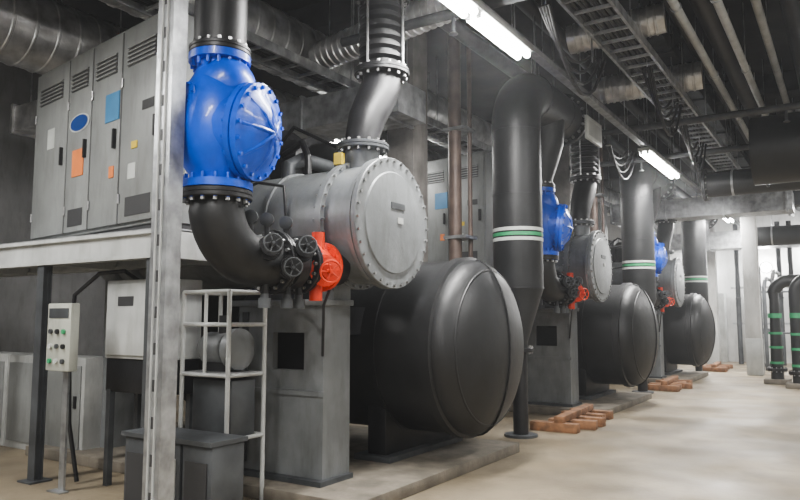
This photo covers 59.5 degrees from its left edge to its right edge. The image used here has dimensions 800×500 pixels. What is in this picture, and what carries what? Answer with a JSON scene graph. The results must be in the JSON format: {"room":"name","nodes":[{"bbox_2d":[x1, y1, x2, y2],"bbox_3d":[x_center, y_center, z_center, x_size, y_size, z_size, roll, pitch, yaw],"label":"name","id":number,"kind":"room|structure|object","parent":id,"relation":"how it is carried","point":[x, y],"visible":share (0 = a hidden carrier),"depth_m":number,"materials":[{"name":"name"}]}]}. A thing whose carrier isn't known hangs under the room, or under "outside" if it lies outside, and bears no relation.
{"room":"mechanical plant room","nodes":[
{"label":"mechanical plant room","id":0,"kind":"room"},
{"bbox_2d":[0,62,105,355],"bbox_3d":[-3.112,0.085,14.834,0.200,5.500,28.500,-4,-7,33],"label":"wall","id":1,"kind":"structure","parent":0,"point":[17,294],"depth_m":10.61,"materials":[{"name":"paint"}]},
{"bbox_2d":[285,0,359,35],"bbox_3d":[0.458,-3.131,8.367,13.100,0.350,0.400,-4,-7,33],"label":"ceiling beam","id":2,"kind":"structure","parent":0,"point":[316,15],"depth_m":9.05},
{"bbox_2d":[0,362,799,499],"bbox_3d":[2.484,2.574,10.983,13.100,0.200,28.500,-4,-7,33],"label":"floor","id":3,"kind":"structure","parent":0,"point":[734,435],"depth_m":7.01,"materials":[{"name":"concrete"}]},
{"bbox_2d":[0,351,103,449],"bbox_3d":[-3.959,1.647,7.647,2.140,0.999,0.360,-4,-7,33],"label":"base cabinet","id":4,"kind":"object","parent":3,"relation":"on","point":[16,368],"visible":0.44,"depth_m":7.21,"materials":[{"name":"grey metal"}]},
{"bbox_2d":[46,303,79,494],"bbox_3d":[-2.773,1.197,5.708,0.330,1.519,0.120,-4,-7,33],"label":"control panel","id":5,"kind":"object","parent":3,"relation":"on","point":[63,318],"visible":1,"depth_m":5.70,"materials":[{"name":"grey paint"}]},
{"bbox_2d":[0,228,209,484],"bbox_3d":[-3.632,1.018,6.817,4.850,2.091,0.840,-4,-7,33],"label":"platform","id":6,"kind":"object","parent":3,"relation":"on","point":[128,249],"visible":0.56,"depth_m":6.06,"materials":[{"name":"grey paint"}]},
{"bbox_2d":[30,13,193,239],"bbox_3d":[-2.698,-0.977,6.441,2.432,1.800,0.380,-5,-7,40],"label":"tall cabinet","id":7,"kind":"object","parent":6,"relation":"on","point":[95,117],"visible":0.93,"depth_m":6.19,"materials":[{"name":"grey metal"}]},
{"bbox_2d":[68,269,202,485],"bbox_3d":[-2.290,1.062,5.972,1.147,1.839,0.497,-4,-7,33],"label":"box","id":8,"kind":"object","parent":3,"relation":"on","point":[124,343],"visible":0.54,"depth_m":5.86,"materials":[{"name":"grey paint"}]},
{"bbox_2d":[142,0,188,499],"bbox_3d":[-1.453,-0.927,4.418,0.280,5.498,0.240,-4,-7,33],"label":"column","id":9,"kind":"structure","parent":3,"relation":"on","point":[168,160],"depth_m":4.29,"materials":[{"name":"grey paint"}]},
{"bbox_2d":[121,427,247,499],"bbox_3d":[-1.544,1.597,4.960,0.940,0.579,0.340,-4,-7,33],"label":"cabinet","id":10,"kind":"object","parent":3,"relation":"on","point":[208,465],"visible":0.74,"depth_m":4.75,"materials":[{"name":"grey metal"}]},
{"bbox_2d":[178,289,266,499],"bbox_3d":[-1.380,1.124,5.449,0.536,1.615,0.416,-4,-7,33],"label":"frame","id":11,"kind":"object","parent":3,"relation":"on","point":[223,401],"visible":0.91,"depth_m":5.38,"materials":[{"name":"grey paint"}]},
{"bbox_2d":[25,421,518,499],"bbox_3d":[-1.293,2.062,7.260,4.200,0.100,2.900,-4,-7,33],"label":"plinth","id":12,"kind":"object","parent":3,"relation":"on","point":[404,478],"visible":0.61,"depth_m":6.12,"materials":[{"name":"concrete"}]},
{"bbox_2d":[100,0,523,487],"bbox_3d":[-1.027,-0.686,7.405,4.311,5.399,2.653,-4,-7,33],"label":"chiller","id":13,"kind":"object","parent":3,"relation":"on","point":[427,356],"visible":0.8,"depth_m":6.08,"materials":[{"name":"black paint"}]},
{"bbox_2d":[182,185,350,308],"bbox_3d":[-0.871,0.007,5.018,0.607,0.817,1.535,-4,-7,33],"label":"pipe","id":14,"kind":"object","parent":13,"relation":"attached to","point":[273,262],"visible":0.96,"depth_m":4.66,"materials":[{"name":"black metal"}]},
{"bbox_2d":[182,45,283,201],"bbox_3d":[-1.129,-0.835,4.696,0.707,1.030,0.681,-4,-7,33],"label":"valve","id":15,"kind":"object","parent":14,"relation":"on","point":[233,133],"visible":0.89,"depth_m":4.46,"materials":[{"name":"blue metal"}]},
{"bbox_2d":[189,0,250,57],"bbox_3d":[-1.216,-2.459,4.844,0.458,2.366,0.458,2,-6,-17],"label":"riser pipe","id":16,"kind":"object","parent":15,"relation":"on","point":[216,22],"visible":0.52,"depth_m":4.60,"materials":[{"name":"black metal"}]},
{"bbox_2d":[309,232,342,300],"bbox_3d":[-0.634,0.123,5.355,0.551,0.530,0.385,-4,-7,33],"label":"valve","id":17,"kind":"object","parent":14,"relation":"attached to","point":[331,270],"visible":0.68,"depth_m":5.28,"materials":[{"name":"red metal"}]},
{"bbox_2d":[387,32,427,261],"bbox_3d":[0.096,-0.497,8.846,0.400,5.498,0.360,-4,-7,33],"label":"concrete column","id":18,"kind":"structure","parent":3,"relation":"on","point":[408,146],"depth_m":8.81,"materials":[{"name":"grey concrete"}]},
{"bbox_2d":[443,18,477,260],"bbox_3d":[0.775,-0.482,8.997,0.320,5.498,0.330,-4,-7,33],"label":"pipe","id":19,"kind":"object","parent":3,"relation":"on","point":[455,130],"visible":0.41,"depth_m":8.99,"materials":[{"name":"metal"}]},
{"bbox_2d":[491,23,588,438],"bbox_3d":[1.834,-0.462,9.201,0.760,5.498,2.070,-4,-7,33],"label":"pipe","id":20,"kind":"object","parent":3,"relation":"on","point":[533,120],"visible":0.82,"depth_m":8.39,"materials":[{"name":"black metal"}]},
{"bbox_2d":[553,145,574,213],"bbox_3d":[3.229,-0.025,13.704,0.400,5.498,0.360,-4,-7,33],"label":"concrete column","id":21,"kind":"structure","parent":3,"relation":"on","point":[563,187],"depth_m":13.65,"materials":[{"name":"grey concrete"}]},
{"bbox_2d":[530,404,612,433],"bbox_3d":[2.366,2.213,9.284,0.715,0.189,1.620,-4,-7,33],"label":"sleeper","id":22,"kind":"object","parent":3,"relation":"on","point":[584,417],"visible":1,"depth_m":8.82,"materials":[{"name":"brown wood"}]},
{"bbox_2d":[509,391,651,414],"bbox_3d":[1.840,2.534,12.118,4.200,0.100,2.900,-4,-7,33],"label":"plinth","id":23,"kind":"object","parent":3,"relation":"on","point":[616,402],"visible":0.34,"depth_m":10.79,"materials":[{"name":"concrete"}]},
{"bbox_2d":[527,63,658,406],"bbox_3d":[2.107,-0.214,12.263,4.311,5.399,2.653,-4,-7,33],"label":"industrial chiller","id":24,"kind":"object","parent":3,"relation":"on","point":[611,336],"visible":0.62,"depth_m":10.92,"materials":[{"name":"black paint"}]},
{"bbox_2d":[541,255,582,312],"bbox_3d":[2.262,0.479,9.876,0.607,0.817,1.535,-4,-7,33],"label":"pipe","id":25,"kind":"object","parent":24,"relation":"attached to","point":[561,290],"visible":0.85,"depth_m":9.56,"materials":[{"name":"black metal"}]},
{"bbox_2d":[542,187,572,260],"bbox_3d":[2.004,-0.363,9.554,0.707,1.030,0.681,-4,-7,33],"label":"valve","id":26,"kind":"object","parent":25,"relation":"on","point":[557,221],"visible":0.56,"depth_m":9.29,"materials":[{"name":"blue metal"}]},
{"bbox_2d":[566,273,588,308],"bbox_3d":[2.499,0.596,10.213,0.551,0.530,0.385,-4,-7,33],"label":"valve","id":27,"kind":"object","parent":25,"relation":"attached to","point":[582,294],"visible":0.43,"depth_m":10.10,"materials":[{"name":"red metal"}]},
{"bbox_2d":[589,125,606,234],"bbox_3d":[3.909,-0.010,13.855,0.320,5.498,0.330,-4,-7,33],"label":"pipe","id":28,"kind":"object","parent":3,"relation":"on","point":[594,209],"visible":0.06,"depth_m":13.89,"materials":[{"name":"metal"}]},
{"bbox_2d":[620,123,674,393],"bbox_3d":[4.968,0.010,14.059,0.760,5.498,2.070,-4,-7,33],"label":"pipe","id":29,"kind":"object","parent":3,"relation":"on","point":[642,194],"visible":0.68,"depth_m":13.27,"materials":[{"name":"black metal"}]},
{"bbox_2d":[608,139,715,378],"bbox_3d":[5.240,0.258,17.121,4.311,5.399,2.653,-4,-7,33],"label":"industrial chiller","id":30,"kind":"object","parent":3,"relation":"on","point":[687,329],"visible":0.38,"depth_m":15.87,"materials":[{"name":"black paint"}]},
{"bbox_2d":[654,277,671,314],"bbox_3d":[5.396,0.951,14.733,0.607,0.817,1.535,-4,-7,33],"label":"pipe","id":31,"kind":"object","parent":30,"relation":"attached to","point":[662,300],"visible":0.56,"depth_m":14.53,"materials":[{"name":"black metal"}]},
{"bbox_2d":[654,232,667,276],"bbox_3d":[5.138,0.109,14.412,0.707,1.030,0.681,-4,-7,33],"label":"valve","id":32,"kind":"object","parent":31,"relation":"on","point":[661,258],"visible":0.38,"depth_m":14.11,"materials":[{"name":"blue metal"}]},
{"bbox_2d":[658,287,674,311],"bbox_3d":[5.633,1.067,15.070,0.551,0.530,0.385,-4,-7,33],"label":"valve","id":33,"kind":"object","parent":31,"relation":"attached to","point":[660,288],"visible":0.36,"depth_m":14.97,"materials":[{"name":"red metal"}]},
{"bbox_2d":[648,376,692,391],"bbox_3d":[5.476,2.682,14.116,0.780,0.189,1.629,-4,-7,33],"label":"sleeper","id":34,"kind":"object","parent":3,"relation":"on","point":[671,384],"visible":0.98,"depth_m":13.65,"materials":[{"name":"brown wood"}]},
{"bbox_2d":[647,371,708,383],"bbox_3d":[4.973,3.006,16.976,4.200,0.100,2.900,-4,-7,33],"label":"plinth","id":35,"kind":"object","parent":3,"relation":"on","point":[686,375],"visible":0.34,"depth_m":15.91,"materials":[{"name":"concrete"}]},
{"bbox_2d":[681,173,717,371],"bbox_3d":[8.101,0.482,18.917,0.760,5.498,2.070,-4,-7,33],"label":"pipe","id":36,"kind":"object","parent":3,"relation":"on","point":[694,234],"visible":0.43,"depth_m":18.10,"materials":[{"name":"black metal"}]},
{"bbox_2d":[701,196,721,363],"bbox_3d":[9.612,0.749,21.665,0.360,5.498,0.360,-4,-7,33],"label":"square column","id":37,"kind":"structure","parent":3,"relation":"on","point":[711,256],"depth_m":21.44,"materials":[{"name":"paint"}]},
{"bbox_2d":[703,361,732,371],"bbox_3d":[8.592,3.158,19.007,0.742,0.189,1.690,-4,-7,33],"label":"sleeper","id":38,"kind":"object","parent":3,"relation":"on","point":[717,366],"visible":0.88,"depth_m":18.45,"materials":[{"name":"brown wood"}]},
{"bbox_2d":[718,293,728,361],"bbox_3d":[9.736,2.535,22.988,1.800,2.199,0.460,-4,-7,33],"label":"tall cabinet","id":39,"kind":"object","parent":3,"relation":"on","point":[721,296],"visible":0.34,"depth_m":22.39,"materials":[{"name":"white metal"}]},
{"bbox_2d":[740,216,764,375],"bbox_3d":[8.756,0.342,17.482,0.360,5.498,0.360,-4,-7,33],"label":"square column","id":40,"kind":"structure","parent":3,"relation":"on","point":[754,347],"depth_m":17.26,"materials":[{"name":"paint"}]},
{"bbox_2d":[729,221,796,365],"bbox_3d":[11.274,1.292,21.051,2.400,4.299,0.245,-4,-7,33],"label":"rack","id":41,"kind":"object","parent":3,"relation":"on","point":[737,287],"visible":0.42,"depth_m":21.25,"materials":[{"name":"grey metal"}]},
{"bbox_2d":[763,328,770,366],"bbox_3d":[10.623,2.840,20.440,0.600,1.099,0.420,-4,-7,33],"label":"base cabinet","id":42,"kind":"object","parent":3,"relation":"on","point":[763,328],"visible":0.04,"depth_m":20.20,"materials":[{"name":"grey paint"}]},
{"bbox_2d":[759,266,789,370],"bbox_3d":[11.072,1.704,19.347,1.807,3.149,2.350,-4,-7,33],"label":"riser pipe","id":43,"kind":"object","parent":3,"relation":"on","point":[763,295],"visible":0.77,"depth_m":18.81,"materials":[{"name":"grey metal"}]},
{"bbox_2d":[764,274,799,384],"bbox_3d":[9.671,1.610,14.142,4.200,2.329,0.500,-4,-7,33],"label":"riser pipe","id":44,"kind":"object","parent":3,"relation":"on","point":[777,369],"visible":0.99,"depth_m":15.02,"materials":[{"name":"black metal"}]},
{"bbox_2d":[785,275,799,388],"bbox_3d":[9.382,1.524,13.261,3.730,2.329,0.500,-4,-7,33],"label":"riser pipe","id":45,"kind":"object","parent":3,"relation":"on","point":[794,288],"visible":1,"depth_m":14.05,"materials":[{"name":"black metal"}]},
{"bbox_3d":[-0.499,1.490,11.675,4.850,2.091,0.840,-4,-7,33],"label":"platform","id":46,"kind":"object","parent":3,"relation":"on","visible":0},
{"bbox_2d":[428,151,492,266],"bbox_3d":[0.435,-0.505,11.299,2.432,1.800,0.380,-5,-7,40],"label":"tall cabinet","id":47,"kind":"object","parent":46,"relation":"on","point":[482,200],"visible":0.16,"depth_m":10.63,"materials":[{"name":"grey metal"}]},
{"bbox_3d":[2.635,1.962,16.532,4.850,2.091,0.840,-4,-7,33],"label":"platform","id":48,"kind":"object","parent":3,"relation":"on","visible":0},
{"bbox_2d":[598,204,607,240],"bbox_3d":[3.568,-0.033,16.157,2.432,1.800,0.380,-5,-7,40],"label":"tall cabinet","id":49,"kind":"object","parent":48,"relation":"on","point":[599,205],"visible":0.04,"depth_m":15.45,"materials":[{"name":"grey metal"}]},
{"bbox_2d":[54,0,799,197],"bbox_3d":[2.484,-3.099,11.534,13.100,0.200,28.500,-4,-7,33],"label":"ceiling","id":50,"kind":"structure","parent":0,"point":[487,80],"depth_m":10.94,"materials":[{"name":"black paint"}]},
{"bbox_2d":[10,10,121,138],"bbox_3d":[-3.817,-2.386,8.783,2.220,1.749,0.860,-4,-7,33],"label":"air duct","id":51,"kind":"object","parent":50,"relation":"hanging from","point":[22,118],"visible":0.13,"depth_m":8.88,"materials":[{"name":"metal"}]},
{"bbox_2d":[0,0,447,160],"bbox_3d":[0.357,-2.003,14.888,0.864,1.331,24.000,-4,-7,33],"label":"air duct","id":52,"kind":"object","parent":50,"relation":"hanging from","point":[37,36],"visible":0.09,"depth_m":7.71,"materials":[{"name":"metal"}]},
{"bbox_2d":[278,40,425,142],"bbox_3d":[-2.475,-2.242,9.754,6.220,1.849,0.660,-4,-7,33],"label":"air duct","id":53,"kind":"object","parent":50,"relation":"hanging from","point":[325,116],"visible":0.21,"depth_m":8.29,"materials":[{"name":"grey metal"}]},
{"bbox_2d":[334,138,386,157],"bbox_3d":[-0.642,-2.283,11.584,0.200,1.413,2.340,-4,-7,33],"label":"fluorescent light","id":54,"kind":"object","parent":50,"relation":"hanging from","point":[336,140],"visible":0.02,"depth_m":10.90,"materials":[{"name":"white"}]},
{"bbox_2d":[99,0,654,223],"bbox_3d":[1.914,-2.204,13.904,0.744,1.121,24.000,-4,-7,33],"label":"air duct","id":55,"kind":"object","parent":50,"relation":"hanging from","point":[266,21],"visible":0.18,"depth_m":8.48,"materials":[{"name":"metal"}]},
{"bbox_2d":[111,0,657,233],"bbox_3d":[2.426,-2.133,13.507,0.370,1.339,23.900,-4,-7,33],"label":"cable tray","id":56,"kind":"object","parent":50,"relation":"hanging from","point":[264,52],"visible":0.23,"depth_m":7.96,"materials":[{"name":"black paint"}]},
{"bbox_2d":[309,0,460,69],"bbox_3d":[-0.101,-2.776,7.737,2.234,1.175,0.368,-4,-7,38],"label":"air duct","id":57,"kind":"object","parent":50,"relation":"hanging from","point":[328,52],"visible":0.46,"depth_m":7.94,"materials":[{"name":"metal"}]},
{"bbox_2d":[340,0,524,46],"bbox_3d":[2.142,-2.843,5.581,6.500,1.459,0.100,-4,-7,33],"label":"pipe","id":58,"kind":"object","parent":50,"relation":"hanging from","point":[448,14],"visible":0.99,"depth_m":6.65,"materials":[{"name":"metal"}]},
{"bbox_2d":[439,0,532,59],"bbox_3d":[0.625,-2.760,6.157,0.200,1.513,2.340,-4,-7,33],"label":"fluorescent light","id":59,"kind":"object","parent":50,"relation":"hanging from","point":[475,12],"visible":1,"depth_m":6.33,"materials":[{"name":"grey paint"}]},
{"bbox_2d":[538,0,605,96],"bbox_3d":[1.814,-2.494,7.275,0.126,1.827,1.768,-4,-7,33],"label":"cable bundle","id":60,"kind":"object","parent":50,"relation":"hanging from","point":[546,11],"visible":0.98,"depth_m":6.99,"materials":[{"name":"black paint"}]},
{"bbox_2d":[584,103,601,147],"bbox_3d":[2.650,-1.770,9.596,0.045,0.620,0.650,-4,-7,33],"label":"hanging sign","id":61,"kind":"object","parent":50,"relation":"hanging from","point":[593,130],"visible":0.92,"depth_m":9.50,"materials":[{"name":"grey paint"}]},
{"bbox_2d":[479,0,740,227],"bbox_3d":[4.829,-2.193,12.680,0.100,1.379,23.700,-4,-7,33],"label":"cable tray","id":62,"kind":"object","parent":50,"relation":"hanging from","point":[536,55],"visible":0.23,"depth_m":8.92,"materials":[{"name":"grey metal"}]},
{"bbox_2d":[533,15,691,179],"bbox_3d":[3.325,-2.501,10.933,0.050,1.104,28.300,-4,-7,33],"label":"ceiling pipe","id":63,"kind":"object","parent":50,"relation":"hanging from","point":[533,15],"depth_m":10.25,"materials":[{"name":"grey metal"}]},
{"bbox_2d":[428,70,799,149],"bbox_3d":[3.807,-2.626,13.559,13.100,0.350,0.400,-4,-7,33],"label":"ceiling beam","id":64,"kind":"structure","parent":50,"relation":"attached to","point":[771,91],"depth_m":12.13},
{"bbox_2d":[566,3,666,53],"bbox_3d":[2.441,-2.820,7.953,1.073,1.047,0.344,-3,-6,27],"label":"air duct","id":65,"kind":"object","parent":50,"relation":"hanging from","point":[651,21],"visible":0.45,"depth_m":7.69,"materials":[{"name":"metal"}]},
{"bbox_2d":[602,110,636,179],"bbox_3d":[3.665,-2.063,11.710,0.126,1.827,1.768,-4,-7,33],"label":"cable bundle","id":66,"kind":"object","parent":50,"relation":"hanging from","point":[609,148],"visible":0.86,"depth_m":11.69,"materials":[{"name":"black paint"}]},
{"bbox_2d":[592,25,703,103],"bbox_3d":[3.502,-2.647,9.968,1.463,1.000,0.408,-3,-6,26],"label":"air duct","id":67,"kind":"object","parent":50,"relation":"hanging from","point":[613,88],"visible":0.58,"depth_m":9.89,"materials":[{"name":"metal"}]},
{"bbox_2d":[556,0,741,171],"bbox_3d":[3.734,-2.596,9.723,0.430,1.149,17.900,-4,-7,33],"label":"cable tray","id":68,"kind":"object","parent":50,"relation":"hanging from","point":[624,29],"visible":0.67,"depth_m":8.11,"materials":[{"name":"black paint"}]},
{"bbox_2d":[569,74,748,171],"bbox_3d":[5.923,-2.248,11.441,6.500,1.509,0.100,-4,-7,33],"label":"pipe","id":69,"kind":"object","parent":50,"relation":"hanging from","point":[640,160],"visible":0.49,"depth_m":12.00,"materials":[{"name":"metal"}]},
{"bbox_2d":[638,98,680,178],"bbox_3d":[4.515,-2.174,12.187,0.200,1.513,2.340,-4,-7,33],"label":"fluorescent light","id":70,"kind":"object","parent":50,"relation":"hanging from","point":[648,153],"visible":0.96,"depth_m":11.80,"materials":[{"name":"grey paint"}]},
{"bbox_2d":[641,16,681,136],"bbox_3d":[3.339,-2.336,8.902,0.126,1.827,1.768,-4,-7,33],"label":"cable bundle","id":71,"kind":"object","parent":50,"relation":"hanging from","point":[647,72],"visible":0.99,"depth_m":8.47,"materials":[{"name":"black paint"}]},
{"bbox_2d":[538,33,799,145],"bbox_3d":[4.843,-2.431,9.768,6.500,1.469,0.100,-4,-7,33],"label":"pipe","id":72,"kind":"object","parent":50,"relation":"hanging from","point":[786,107],"visible":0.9,"depth_m":9.96,"materials":[{"name":"metal"}]},
{"bbox_2d":[597,150,749,181],"bbox_3d":[6.941,-2.154,18.417,13.100,0.350,0.400,-4,-7,33],"label":"ceiling beam","id":73,"kind":"structure","parent":50,"relation":"attached to","point":[613,175],"depth_m":18.12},
{"bbox_2d":[618,0,750,168],"bbox_3d":[4.053,-2.807,10.242,0.360,0.629,16.720,-4,-7,33],"label":"air duct","id":74,"kind":"object","parent":50,"relation":"hanging from","point":[664,45],"visible":0.34,"depth_m":10.96,"materials":[{"name":"grey metal"}]},
{"bbox_2d":[679,43,706,172],"bbox_3d":[4.632,-2.123,11.092,0.126,1.827,1.768,-4,-7,33],"label":"cable bundle","id":75,"kind":"object","parent":50,"relation":"hanging from","point":[684,128],"visible":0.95,"depth_m":10.73,"materials":[{"name":"black paint"}]},
{"bbox_2d":[610,154,794,226],"bbox_3d":[6.672,-1.631,15.734,3.720,1.909,0.760,-4,-7,33],"label":"air duct","id":76,"kind":"object","parent":50,"relation":"hanging from","point":[780,202],"visible":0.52,"depth_m":15.12,"materials":[{"name":"grey metal"}]},
{"bbox_2d":[660,0,794,216],"bbox_3d":[4.663,-2.657,10.085,0.120,0.959,28.300,-4,-7,33],"label":"pipe","id":77,"kind":"object","parent":50,"relation":"hanging from","point":[675,6],"depth_m":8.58,"materials":[{"name":"grey metal"}]},
{"bbox_2d":[724,218,734,222],"bbox_3d":[8.405,-1.588,18.218,0.200,1.513,2.340,-4,-7,33],"label":"fluorescent light","id":78,"kind":"object","parent":50,"relation":"hanging from","point":[725,219],"visible":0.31,"depth_m":18.77,"materials":[{"name":"white plastic"}]},
{"bbox_2d":[670,228,799,252],"bbox_3d":[10.888,-1.128,19.771,6.420,2.129,0.760,-4,-7,33],"label":"air duct","id":79,"kind":"object","parent":50,"relation":"hanging from","point":[722,240],"visible":0.24,"depth_m":20.30,"materials":[{"name":"white metal"}]},
{"bbox_2d":[688,0,799,210],"bbox_3d":[4.823,-2.751,9.991,0.280,0.789,28.300,-4,-7,33],"label":"ceiling pipe","id":80,"kind":"object","parent":50,"relation":"hanging from","point":[705,12],"depth_m":8.74,"materials":[{"name":"black metal"}]},
{"bbox_2d":[700,119,799,200],"bbox_3d":[7.899,-1.990,12.291,4.875,1.859,0.620,-4,-7,33],"label":"pipe","id":81,"kind":"object","parent":50,"relation":"hanging from","point":[733,182],"visible":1,"depth_m":13.08,"materials":[{"name":"black metal"}]},
{"bbox_2d":[710,0,797,190],"bbox_3d":[4.983,-2.676,9.881,0.120,0.959,28.300,-4,-7,33],"label":"pipe","id":82,"kind":"object","parent":50,"relation":"hanging from","point":[721,11],"depth_m":8.45,"materials":[{"name":"grey metal"}]},
{"bbox_2d":[750,0,792,112],"bbox_3d":[5.202,-2.869,9.758,0.100,0.599,28.300,-4,-7,33],"label":"ceiling pipe","id":83,"kind":"object","parent":50,"relation":"hanging from","point":[757,6],"depth_m":9.12,"materials":[{"name":"grey metal"}]},
{"bbox_2d":[749,111,799,185],"bbox_3d":[6.769,-2.114,9.450,3.650,2.161,1.024,-4,-7,33],"label":"air duct","id":84,"kind":"object","parent":50,"relation":"hanging from","point":[774,145],"visible":0.92,"depth_m":9.87,"materials":[{"name":"black metal"}]},
{"bbox_2d":[757,215,799,245],"bbox_3d":[11.096,-1.293,17.086,4.725,2.319,0.640,-4,-7,33],"label":"pipe","id":85,"kind":"object","parent":50,"relation":"hanging from","point":[771,235],"visible":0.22,"depth_m":17.73,"materials":[{"name":"grey metal"}]},
{"bbox_2d":[793,190,799,206],"bbox_3d":[9.704,-1.814,15.289,4.720,1.629,0.460,-4,-7,33],"label":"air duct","id":86,"kind":"object","parent":50,"relation":"hanging from","point":[796,193],"visible":0.02,"depth_m":15.56,"materials":[{"name":"grey metal"}]},
{"bbox_2d":[409,0,692,197],"bbox_3d":[2.484,-2.690,11.494,0.200,0.619,28.300,-4,-7,33],"label":"ceiling pipe","id":87,"kind":"object","parent":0,"point":[466,36],"depth_m":9.47,"materials":[{"name":"grey metal"}]},
{"bbox_2d":[515,0,702,176],"bbox_3d":[3.300,-2.766,10.975,0.180,0.569,28.300,-4,-7,33],"label":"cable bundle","id":88,"kind":"object","parent":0,"point":[530,8],"depth_m":10.02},
{"bbox_2d":[492,0,739,221],"bbox_3d":[3.409,-2.502,10.879,0.070,1.114,28.300,-4,-7,33],"label":"ceiling pipe","id":89,"kind":"object","parent":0,"point":[541,0],"depth_m":9.73,"materials":[{"name":"grey metal"}]},
{"bbox_2d":[607,195,799,362],"bbox_3d":[10.236,0.905,23.277,13.100,5.500,0.200,-4,-7,33],"label":"wall","id":90,"kind":"structure","parent":0,"point":[725,259],"depth_m":22.60,"materials":[{"name":"paint"}]},
{"bbox_2d":[760,262,771,272],"bbox_3d":[11.603,0.549,22.197,0.320,0.320,0.189,-4,-7,33],"label":"wall lamp","id":91,"kind":"object","parent":90,"relation":"attached to","point":[766,267],"visible":1,"depth_m":22.16,"materials":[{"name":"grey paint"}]},
{"bbox_2d":[780,0,799,87],"bbox_3d":[5.471,-2.886,9.586,0.200,0.599,28.300,-4,-7,33],"label":"ceiling pipe","id":92,"kind":"object","parent":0,"point":[790,8],"depth_m":8.48,"materials":[{"name":"black metal"}]}
]}

